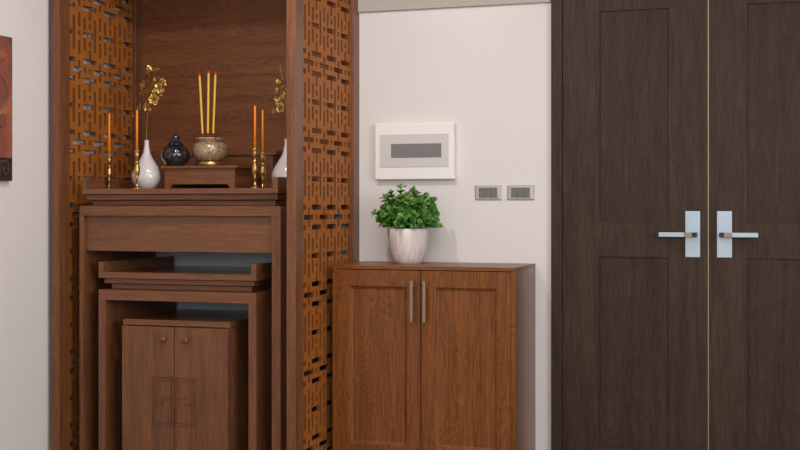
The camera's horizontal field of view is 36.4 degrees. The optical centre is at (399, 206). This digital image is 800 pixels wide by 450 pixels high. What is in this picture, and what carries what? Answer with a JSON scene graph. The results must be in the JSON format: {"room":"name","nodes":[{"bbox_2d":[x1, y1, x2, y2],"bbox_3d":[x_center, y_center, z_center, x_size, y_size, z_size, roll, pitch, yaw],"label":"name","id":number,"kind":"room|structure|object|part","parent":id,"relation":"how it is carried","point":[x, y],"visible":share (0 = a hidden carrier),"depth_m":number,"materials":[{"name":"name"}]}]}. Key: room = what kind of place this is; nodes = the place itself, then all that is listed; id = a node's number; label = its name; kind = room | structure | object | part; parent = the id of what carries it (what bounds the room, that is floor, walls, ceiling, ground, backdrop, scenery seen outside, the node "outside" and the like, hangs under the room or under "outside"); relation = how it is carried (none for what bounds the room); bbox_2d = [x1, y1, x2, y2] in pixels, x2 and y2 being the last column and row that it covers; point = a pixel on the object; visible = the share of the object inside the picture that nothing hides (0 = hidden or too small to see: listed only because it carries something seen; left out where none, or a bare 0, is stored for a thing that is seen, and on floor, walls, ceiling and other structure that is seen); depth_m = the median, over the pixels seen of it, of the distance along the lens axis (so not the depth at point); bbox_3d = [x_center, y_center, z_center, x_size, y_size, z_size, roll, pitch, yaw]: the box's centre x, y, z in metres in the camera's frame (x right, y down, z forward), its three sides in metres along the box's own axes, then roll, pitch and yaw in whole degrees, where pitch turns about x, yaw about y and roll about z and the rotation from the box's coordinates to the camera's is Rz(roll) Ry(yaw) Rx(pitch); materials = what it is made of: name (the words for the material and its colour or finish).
{"room":"home entryway","nodes":[
{"label":"home entryway","id":0,"kind":"room"},
{"bbox_2d":[0,0,127,449],"bbox_3d":[-2.635,-0.160,2.422,0.100,2.720,7.955,0,0,18],"label":"wall","id":1,"kind":"structure","parent":0,"point":[25,200],"depth_m":5.32,"materials":[{"name":"paint"}]},
{"bbox_2d":[0,35,11,180],"bbox_3d":[-1.794,-0.416,4.777,0.025,0.610,0.854,0,0,18],"label":"wall picture","id":2,"kind":"object","parent":1,"relation":"attached to","point":[5,42],"visible":1,"depth_m":5.14,"materials":[{"name":"paper"}]},
{"bbox_2d":[359,2,550,449],"bbox_3d":[1.620,-0.160,5.262,6.410,2.720,0.100,0,0,18],"label":"wall","id":3,"kind":"structure","parent":0,"point":[483,70],"depth_m":5.63,"materials":[{"name":"paint"}]},
{"bbox_2d":[375,122,455,179],"bbox_3d":[0.070,-0.261,5.699,0.386,0.262,0.038,0,0,18],"label":"box","id":4,"kind":"object","parent":3,"relation":"attached to","point":[403,151],"visible":1,"depth_m":5.68,"materials":[{"name":"white plastic"}]},
{"bbox_2d":[358,0,550,12],"bbox_3d":[0.241,-1.224,5.653,0.925,0.592,0.020,0,0,18],"label":"trim","id":5,"kind":"structure","parent":3,"relation":"attached to","point":[363,5],"depth_m":5.68,"materials":[{"name":"paint"}]},
{"bbox_2d":[475,185,501,199],"bbox_3d":[0.407,-0.066,5.602,0.126,0.068,0.012,0,0,18],"label":"light switch","id":6,"kind":"object","parent":3,"relation":"attached to","point":[482,192],"visible":1,"depth_m":5.60,"materials":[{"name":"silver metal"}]},
{"bbox_2d":[507,185,534,199],"bbox_3d":[0.552,-0.066,5.554,0.126,0.068,0.012,0,0,18],"label":"light switch","id":7,"kind":"object","parent":3,"relation":"attached to","point":[514,192],"visible":1,"depth_m":5.55,"materials":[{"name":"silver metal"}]},
{"bbox_2d":[551,0,562,449],"bbox_3d":[1.341,0.000,5.290,1.380,2.400,0.022,0,0,18],"label":"trim","id":8,"kind":"structure","parent":3,"relation":"attached to","point":[556,5],"depth_m":5.49,"materials":[{"name":"brown wood"}]},
{"bbox_2d":[563,0,707,449],"bbox_3d":[1.030,0.025,5.368,0.635,2.330,0.068,0,0,18],"label":"door","id":9,"kind":"structure","parent":3,"relation":"in","point":[635,72],"depth_m":5.40,"materials":[{"name":"brown wood"}]},
{"bbox_3d":[1.040,-0.401,5.398,0.304,0.946,0.005,0,0,18],"label":"panel","id":10,"kind":"part","parent":9,"relation":"part of","materials":[{"name":"brown wood"}]},
{"bbox_3d":[1.040,0.645,5.398,0.304,0.849,0.005,0,0,18],"label":"panel","id":11,"kind":"part","parent":9,"relation":"part of","materials":[{"name":"brown wood"}]},
{"bbox_3d":[1.180,0.120,5.289,0.107,0.020,0.012,0,0,18],"label":"lever","id":12,"kind":"part","parent":9,"relation":"part of","materials":[{"name":"metal"}]},
{"bbox_3d":[1.276,0.118,5.303,0.063,0.202,0.007,0,0,18],"label":"handle plate","id":13,"kind":"part","parent":9,"relation":"part of","materials":[{"name":"metal"}]},
{"bbox_2d":[708,0,708,449],"bbox_3d":[1.343,0.025,5.293,0.004,2.330,0.013,0,0,18],"label":"trim","id":14,"kind":"structure","parent":3,"relation":"attached to","point":[708,0],"depth_m":5.29,"materials":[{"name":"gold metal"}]},
{"bbox_2d":[709,0,799,449],"bbox_3d":[1.639,0.025,5.168,0.635,2.330,0.068,0,0,18],"label":"door","id":15,"kind":"structure","parent":3,"relation":"in","point":[754,45],"depth_m":5.24,"materials":[{"name":"brown wood"}]},
{"bbox_3d":[1.404,0.118,5.261,0.063,0.202,0.007,0,0,18],"label":"handle plate","id":16,"kind":"part","parent":15,"relation":"part of","materials":[{"name":"metal"}]},
{"bbox_3d":[1.473,0.120,5.193,0.107,0.020,0.012,0,0,18],"label":"lever","id":17,"kind":"part","parent":15,"relation":"part of","materials":[{"name":"metal"}]},
{"bbox_3d":[1.644,-0.401,5.199,0.304,0.946,0.005,0,0,18],"label":"panel","id":18,"kind":"part","parent":15,"relation":"part of","materials":[{"name":"brown wood"}]},
{"bbox_3d":[1.644,0.645,5.199,0.304,0.849,0.005,0,0,18],"label":"panel","id":19,"kind":"part","parent":15,"relation":"part of","materials":[{"name":"brown wood"}]},
{"bbox_3d":[0.378,1.250,1.484,6.410,0.100,8.055,0,0,18],"label":"floor","id":20,"kind":"structure","parent":0,"visible":0},
{"bbox_2d":[122,309,247,449],"bbox_3d":[-0.901,0.839,5.570,0.525,0.683,0.600,0,0,18],"label":"base cabinet","id":21,"kind":"object","parent":20,"relation":"on","point":[185,371],"visible":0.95,"depth_m":5.32,"materials":[{"name":"brown wood"}]},
{"bbox_3d":[-1.108,0.838,5.359,0.258,0.624,0.016,0,0,18],"label":"door","id":22,"kind":"part","parent":21,"relation":"part of","materials":[{"name":"brown wood"}]},
{"bbox_3d":[-1.035,0.578,5.312,0.031,0.031,0.026,0,0,18],"label":"knob","id":23,"kind":"part","parent":21,"relation":"part of","materials":[{"name":"brown wood"}]},
{"bbox_3d":[-0.930,0.578,5.278,0.031,0.031,0.026,0,0,18],"label":"knob","id":24,"kind":"part","parent":21,"relation":"part of","materials":[{"name":"brown wood"}]},
{"bbox_3d":[-0.860,0.838,5.277,0.258,0.624,0.016,0,0,18],"label":"door","id":25,"kind":"part","parent":21,"relation":"part of","materials":[{"name":"brown wood"}]},
{"bbox_2d":[99,256,271,449],"bbox_3d":[-0.881,0.723,5.631,0.774,0.955,0.648,0,0,18],"label":"altar table","id":26,"kind":"object","parent":20,"relation":"on","point":[142,286],"visible":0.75,"depth_m":5.38,"materials":[{"name":"brown wood"}]},
{"bbox_3d":[-1.232,0.807,5.746,0.037,0.785,0.647,0,0,18],"label":"panel","id":27,"kind":"part","parent":26,"relation":"part of","materials":[{"name":"brown wood"}]},
{"bbox_3d":[-0.978,0.392,5.338,0.774,0.046,0.030,0,0,18],"label":"apron rail","id":28,"kind":"part","parent":26,"relation":"part of","materials":[{"name":"brown wood"}]},
{"bbox_3d":[-0.879,0.330,5.638,0.738,0.025,0.625,0,0,18],"label":"cornice moulding","id":29,"kind":"part","parent":26,"relation":"part of","materials":[{"name":"brown wood"}]},
{"bbox_3d":[-0.877,0.355,5.646,0.690,0.027,0.598,0,0,18],"label":"cornice moulding","id":30,"kind":"part","parent":26,"relation":"part of","materials":[{"name":"brown wood"}]},
{"bbox_3d":[-0.532,0.807,5.516,0.037,0.785,0.647,0,0,18],"label":"panel","id":31,"kind":"part","parent":26,"relation":"part of","materials":[{"name":"brown wood"}]},
{"bbox_3d":[-0.530,0.392,5.521,0.037,0.046,0.598,0,0,18],"label":"rail","id":32,"kind":"part","parent":26,"relation":"part of","materials":[{"name":"brown wood"}]},
{"bbox_2d":[51,0,358,449],"bbox_3d":[-0.877,0.000,5.623,1.185,2.400,0.773,0,0,18],"label":"tall cabinet","id":33,"kind":"object","parent":20,"relation":"on","point":[315,43],"visible":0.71,"depth_m":5.67,"materials":[{"name":"brown wood"}]},
{"bbox_3d":[-1.528,0.015,5.474,0.042,2.370,0.084,0,0,18],"label":"post","id":34,"kind":"part","parent":33,"relation":"part of","materials":[{"name":"brown wood"}]},
{"bbox_3d":[-1.419,1.150,5.806,0.034,0.100,0.613,0,0,18],"label":"rail","id":35,"kind":"part","parent":33,"relation":"part of","materials":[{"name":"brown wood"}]},
{"bbox_3d":[-1.432,0.000,5.789,0.014,2.210,0.581,0,0,18],"label":"lattice panel","id":36,"kind":"part","parent":33,"relation":"part of","materials":[{"name":"brown wood"}]},
{"bbox_3d":[-1.317,0.015,6.114,0.042,2.370,0.116,0,0,18],"label":"post","id":37,"kind":"part","parent":33,"relation":"part of","materials":[{"name":"brown wood"}]},
{"bbox_3d":[-0.770,-0.565,5.949,1.101,1.210,0.020,0,0,18],"label":"panel","id":38,"kind":"part","parent":33,"relation":"part of","materials":[{"name":"brown wood"}]},
{"bbox_3d":[-0.442,0.015,5.117,0.042,2.370,0.084,0,0,18],"label":"post","id":39,"kind":"part","parent":33,"relation":"part of","materials":[{"name":"brown wood"}]},
{"bbox_3d":[-0.336,0.000,5.449,0.014,2.210,0.621,0,0,18],"label":"lattice panel","id":40,"kind":"part","parent":33,"relation":"part of","materials":[{"name":"brown wood"}]},
{"bbox_3d":[-0.226,0.015,5.776,0.042,2.370,0.076,0,0,18],"label":"post","id":41,"kind":"part","parent":33,"relation":"part of","materials":[{"name":"brown wood"}]},
{"bbox_2d":[79,177,335,449],"bbox_3d":[-0.875,0.536,5.629,0.986,1.328,0.648,0,0,18],"label":"altar table","id":42,"kind":"object","parent":20,"relation":"on","point":[123,222],"visible":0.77,"depth_m":5.36,"materials":[{"name":"brown wood"}]},
{"bbox_2d":[105,156,113,188],"bbox_3d":[-1.338,-0.158,5.599,0.043,0.154,0.043,0,0,18],"label":"candlestick","id":43,"kind":"object","parent":42,"relation":"on","point":[109,158],"visible":0.97,"depth_m":5.59,"materials":[{"name":"gold metal"}]},
{"bbox_2d":[106,156,111,163],"bbox_3d":[-1.338,-0.217,5.599,0.028,0.036,0.028,0,0,18],"label":"candle cup","id":44,"kind":"object","parent":43,"relation":"on","point":[109,158],"depth_m":5.59,"materials":[{"name":"gold metal"}]},
{"bbox_2d":[108,113,110,155],"bbox_3d":[-1.338,-0.331,5.599,0.011,0.218,0.011,0,0,18],"label":"candle","id":45,"kind":"object","parent":43,"relation":"on","point":[109,113],"visible":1,"depth_m":5.59,"materials":[{"name":"orange wax"}]},
{"bbox_3d":[-1.333,0.620,5.779,0.021,1.161,0.647,0,0,18],"label":"panel","id":46,"kind":"part","parent":42,"relation":"part of","materials":[{"name":"brown wood"}]},
{"bbox_2d":[132,150,141,188],"bbox_3d":[-1.184,-0.169,5.474,0.043,0.175,0.043,0,0,18],"label":"candlestick","id":47,"kind":"object","parent":42,"relation":"on","point":[136,167],"visible":0.99,"depth_m":5.46,"materials":[{"name":"gold metal"}]},
{"bbox_2d":[136,110,137,149],"bbox_3d":[-1.184,-0.344,5.474,0.011,0.205,0.011,0,0,18],"label":"candle","id":48,"kind":"object","parent":47,"relation":"on","point":[136,110],"visible":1,"depth_m":5.47,"materials":[{"name":"orange wax"}]},
{"bbox_2d":[134,150,139,158],"bbox_3d":[-1.184,-0.236,5.474,0.028,0.041,0.028,0,0,18],"label":"candle cup","id":49,"kind":"object","parent":47,"relation":"on","point":[136,153],"depth_m":5.47,"materials":[{"name":"gold metal"}]},
{"bbox_2d":[131,140,161,188],"bbox_3d":[-1.177,-0.196,5.651,0.140,0.229,0.140,0,0,18],"label":"bottle vase","id":50,"kind":"object","parent":42,"relation":"on","point":[150,176],"visible":0.84,"depth_m":5.61,"materials":[{"name":"white ceramic"}]},
{"bbox_2d":[129,65,166,139],"bbox_3d":[-1.174,-0.477,5.639,0.181,0.362,0.085,0,0,18],"label":"branch","id":51,"kind":"object","parent":50,"relation":"in","point":[155,92],"visible":0.99,"depth_m":5.63,"materials":[{"name":"gold metal"}]},
{"bbox_3d":[-1.168,-0.461,5.653,0.138,0.329,0.051,0,0,18],"label":"flower stem","id":52,"kind":"part","parent":51,"relation":"part of","materials":[{"name":"gold metal"}]},
{"bbox_3d":[-0.971,0.017,5.336,0.986,0.044,0.030,0,0,18],"label":"apron rail","id":53,"kind":"part","parent":42,"relation":"part of","materials":[{"name":"brown wood"}]},
{"bbox_3d":[-0.873,-0.044,5.635,0.938,0.027,0.625,0,0,18],"label":"cornice moulding","id":54,"kind":"part","parent":42,"relation":"part of","materials":[{"name":"brown wood"}]},
{"bbox_3d":[-0.870,-0.018,5.644,0.902,0.026,0.598,0,0,18],"label":"cornice moulding","id":55,"kind":"part","parent":42,"relation":"part of","materials":[{"name":"brown wood"}]},
{"bbox_2d":[161,165,259,188],"bbox_3d":[-0.869,-0.134,5.618,0.382,0.105,0.270,0,0,18],"label":"stand","id":56,"kind":"object","parent":42,"relation":"on","point":[234,176],"visible":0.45,"depth_m":5.51,"materials":[{"name":"brown wood"}]},
{"bbox_2d":[161,129,189,165],"bbox_3d":[-1.033,-0.273,5.593,0.134,0.172,0.134,0,0,18],"label":"lidded jar","id":57,"kind":"object","parent":56,"relation":"on","point":[175,153],"visible":0.97,"depth_m":5.55,"materials":[{"name":"ceramic"}]},
{"bbox_3d":[-1.033,-0.308,5.593,0.076,0.047,0.076,0,0,18],"label":"lid","id":58,"kind":"part","parent":57,"relation":"part of","materials":[{"name":"ceramic"}]},
{"bbox_2d":[192,137,227,165],"bbox_3d":[-0.877,-0.253,5.610,0.162,0.132,0.162,0,0,18],"label":"bowl","id":59,"kind":"object","parent":56,"relation":"on","point":[208,151],"visible":0.97,"depth_m":5.55,"materials":[{"name":"gold metal"}]},
{"bbox_2d":[198,74,203,136],"bbox_3d":[-0.919,-0.465,5.619,0.027,0.299,0.011,0,0,18],"label":"incense stick","id":60,"kind":"object","parent":59,"relation":"in","point":[199,75],"visible":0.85,"depth_m":5.61,"materials":[{"name":"yellow wood"}]},
{"bbox_2d":[207,71,209,136],"bbox_3d":[-0.880,-0.470,5.585,0.015,0.309,0.011,0,0,18],"label":"incense stick","id":61,"kind":"object","parent":59,"relation":"in","point":[208,72],"visible":1,"depth_m":5.58,"materials":[{"name":"yellow wood"}]},
{"bbox_2d":[212,72,216,136],"bbox_3d":[-0.854,-0.468,5.597,0.022,0.303,0.011,0,0,18],"label":"incense stick","id":62,"kind":"object","parent":59,"relation":"in","point":[215,73],"visible":1,"depth_m":5.59,"materials":[{"name":"yellow wood"}]},
{"bbox_2d":[185,151,282,187],"bbox_3d":[-0.821,-0.173,5.860,0.549,0.183,0.150,0,0,18],"label":"stand","id":63,"kind":"object","parent":42,"relation":"on","point":[242,158],"visible":0.23,"depth_m":5.75,"materials":[{"name":"brown wood"}]},
{"bbox_2d":[250,148,259,187],"bbox_3d":[-0.631,-0.168,5.292,0.043,0.174,0.043,0,0,18],"label":"candlestick","id":64,"kind":"object","parent":42,"relation":"on","point":[255,150],"visible":0.97,"depth_m":5.28,"materials":[{"name":"gold metal"}]},
{"bbox_2d":[254,106,255,147],"bbox_3d":[-0.631,-0.345,5.292,0.011,0.210,0.011,0,0,18],"label":"candle","id":65,"kind":"object","parent":64,"relation":"on","point":[254,106],"visible":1,"depth_m":5.29,"materials":[{"name":"orange wax"}]},
{"bbox_2d":[252,148,257,157],"bbox_3d":[-0.631,-0.235,5.292,0.028,0.041,0.028,0,0,18],"label":"candle cup","id":66,"kind":"object","parent":64,"relation":"on","point":[255,150],"depth_m":5.28,"materials":[{"name":"gold metal"}]},
{"bbox_2d":[259,153,265,187],"bbox_3d":[-0.617,-0.163,5.467,0.043,0.163,0.043,0,0,18],"label":"candlestick","id":67,"kind":"object","parent":42,"relation":"on","point":[262,171],"visible":0.91,"depth_m":5.46,"materials":[{"name":"gold metal"}]},
{"bbox_2d":[261,110,263,152],"bbox_3d":[-0.617,-0.338,5.467,0.011,0.215,0.011,0,0,18],"label":"candle","id":68,"kind":"object","parent":67,"relation":"on","point":[262,148],"visible":1,"depth_m":5.46,"materials":[{"name":"orange wax"}]},
{"bbox_2d":[260,153,265,160],"bbox_3d":[-0.617,-0.225,5.467,0.028,0.038,0.028,0,0,18],"label":"candle cup","id":69,"kind":"object","parent":67,"relation":"on","point":[262,155],"depth_m":5.46,"materials":[{"name":"gold metal"}]},
{"bbox_2d":[271,139,286,176],"bbox_3d":[-0.515,-0.196,5.538,0.140,0.229,0.140,0,0,18],"label":"bottle vase","id":70,"kind":"object","parent":42,"relation":"on","point":[280,169],"visible":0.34,"depth_m":5.50,"materials":[{"name":"white ceramic"}]},
{"bbox_2d":[271,65,286,138],"bbox_3d":[-0.527,-0.472,5.539,0.134,0.352,0.049,0,0,6],"label":"branch","id":71,"kind":"object","parent":70,"relation":"in","point":[280,103],"visible":0.73,"depth_m":5.54,"materials":[{"name":"gold metal"}]},
{"bbox_3d":[-0.526,-0.444,5.547,0.084,0.295,0.026,0,0,8],"label":"flower stem","id":72,"kind":"part","parent":71,"relation":"part of","materials":[{"name":"gold metal"}]},
{"bbox_3d":[-0.426,0.620,5.481,0.041,1.161,0.647,0,0,18],"label":"panel","id":73,"kind":"part","parent":42,"relation":"part of","materials":[{"name":"brown wood"}]},
{"bbox_3d":[-0.424,0.017,5.486,0.041,0.044,0.598,0,0,18],"label":"rail","id":74,"kind":"part","parent":42,"relation":"part of","materials":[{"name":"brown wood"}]},
{"bbox_2d":[333,261,534,449],"bbox_3d":[0.153,0.729,5.460,0.831,0.942,0.438,0,0,18],"label":"base cabinet","id":75,"kind":"object","parent":20,"relation":"on","point":[427,355],"visible":1,"depth_m":5.29,"materials":[{"name":"brown wood"}]},
{"bbox_3d":[-0.095,0.697,5.351,0.268,0.697,0.015,0,0,18],"label":"panel moulding","id":76,"kind":"part","parent":75,"relation":"part of","materials":[{"name":"brown wood"}]},
{"bbox_3d":[-0.094,0.696,5.353,0.392,0.838,0.020,0,0,18],"label":"door","id":77,"kind":"part","parent":75,"relation":"part of","materials":[{"name":"brown wood"}]},
{"bbox_3d":[-0.093,0.697,5.357,0.244,0.673,0.008,0,0,18],"label":"door panel","id":78,"kind":"part","parent":75,"relation":"part of","materials":[{"name":"brown wood"}]},
{"bbox_2d":[371,184,442,263],"bbox_3d":[0.029,0.075,5.552,0.310,0.365,0.264,0,0,42],"label":"potted plant","id":79,"kind":"object","parent":75,"relation":"on","point":[407,245],"visible":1,"depth_m":5.49,"materials":[{"name":"green plant"}]},
{"bbox_3d":[0.037,0.177,5.552,0.188,0.160,0.188,0,0,18],"label":"pot","id":80,"kind":"part","parent":79,"relation":"part of","materials":[{"name":"ceramic"}]},
{"bbox_3d":[0.052,0.410,5.279,0.013,0.179,0.031,0,0,18],"label":"handle","id":81,"kind":"part","parent":75,"relation":"part of","materials":[{"name":"silver metal"}]},
{"bbox_3d":[0.107,0.410,5.261,0.013,0.179,0.031,0,0,18],"label":"handle","id":82,"kind":"part","parent":75,"relation":"part of","materials":[{"name":"silver metal"}]},
{"bbox_3d":[0.283,0.697,5.227,0.273,0.697,0.015,0,0,18],"label":"panel moulding","id":83,"kind":"part","parent":75,"relation":"part of","materials":[{"name":"brown wood"}]},
{"bbox_3d":[0.284,0.696,5.228,0.396,0.838,0.020,0,0,18],"label":"door","id":84,"kind":"part","parent":75,"relation":"part of","materials":[{"name":"brown wood"}]},
{"bbox_3d":[0.285,0.697,5.232,0.249,0.673,0.008,0,0,18],"label":"door panel","id":85,"kind":"part","parent":75,"relation":"part of","materials":[{"name":"brown wood"}]}
]}

